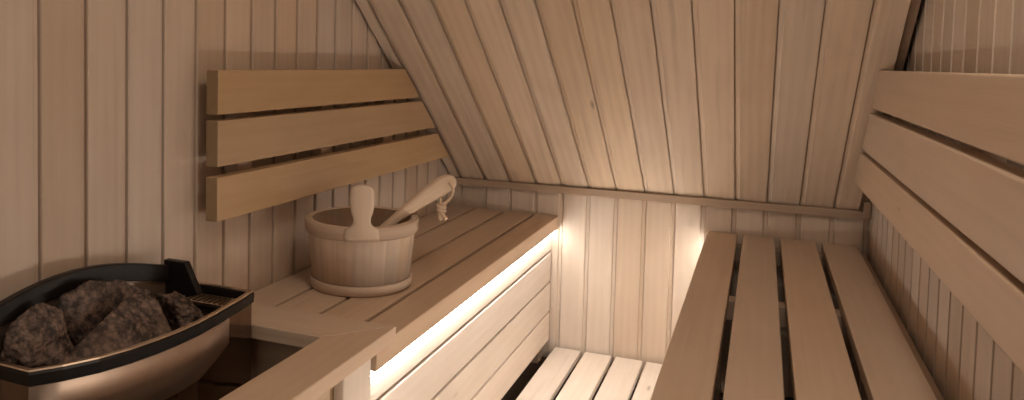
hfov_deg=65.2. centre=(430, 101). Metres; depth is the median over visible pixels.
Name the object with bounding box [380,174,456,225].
ladle
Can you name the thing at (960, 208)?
backrest
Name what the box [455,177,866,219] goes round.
trim
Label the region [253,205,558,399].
bench
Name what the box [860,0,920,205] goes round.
trim
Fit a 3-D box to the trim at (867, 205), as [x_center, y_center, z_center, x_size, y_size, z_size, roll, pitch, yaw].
[1.252,0.312,2.279,0.018,0.050,0.016,2,3,23]
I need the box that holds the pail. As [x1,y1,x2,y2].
[304,185,418,297]
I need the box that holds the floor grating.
[516,347,661,399]
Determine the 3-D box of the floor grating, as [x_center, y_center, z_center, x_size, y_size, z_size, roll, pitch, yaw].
[0.238,0.898,1.617,0.487,0.045,2.092,2,3,23]
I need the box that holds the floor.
[501,356,793,399]
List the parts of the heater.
heater stone, plate, heater stone, heater stone, plate, heater stone, plate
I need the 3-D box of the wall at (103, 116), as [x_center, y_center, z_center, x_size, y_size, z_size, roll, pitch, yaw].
[-0.615,-0.772,1.105,0.030,3.407,3.623,2,3,23]
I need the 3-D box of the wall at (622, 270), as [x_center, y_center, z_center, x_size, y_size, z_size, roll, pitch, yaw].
[0.670,0.580,2.585,1.309,0.608,0.030,2,3,23]
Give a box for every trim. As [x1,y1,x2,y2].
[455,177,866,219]
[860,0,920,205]
[863,201,870,219]
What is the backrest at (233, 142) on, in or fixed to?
attached to the wall at (103, 116)
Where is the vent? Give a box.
[187,293,235,315]
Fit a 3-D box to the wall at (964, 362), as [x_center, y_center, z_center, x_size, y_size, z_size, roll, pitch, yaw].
[0.620,-0.719,0.590,0.030,3.407,3.623,2,3,23]
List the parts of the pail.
stave handle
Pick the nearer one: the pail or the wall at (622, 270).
the pail
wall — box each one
[0,0,449,300]
[449,176,868,397]
[867,0,1023,399]
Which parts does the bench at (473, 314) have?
leg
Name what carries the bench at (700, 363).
on the floor
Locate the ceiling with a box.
[356,0,910,209]
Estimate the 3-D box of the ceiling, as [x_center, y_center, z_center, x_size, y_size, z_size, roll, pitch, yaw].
[-0.001,-1.024,0.836,1.269,2.787,3.621,2,3,23]
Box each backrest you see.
[206,69,448,221]
[854,71,1023,373]
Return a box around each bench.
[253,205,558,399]
[650,231,943,399]
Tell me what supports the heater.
attached to the wall at (103, 116)
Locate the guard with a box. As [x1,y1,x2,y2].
[219,303,395,399]
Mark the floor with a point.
(531, 369)
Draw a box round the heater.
[0,258,253,399]
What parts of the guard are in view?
rail, post, post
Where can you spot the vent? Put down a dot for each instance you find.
(207, 303)
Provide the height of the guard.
0.515 m

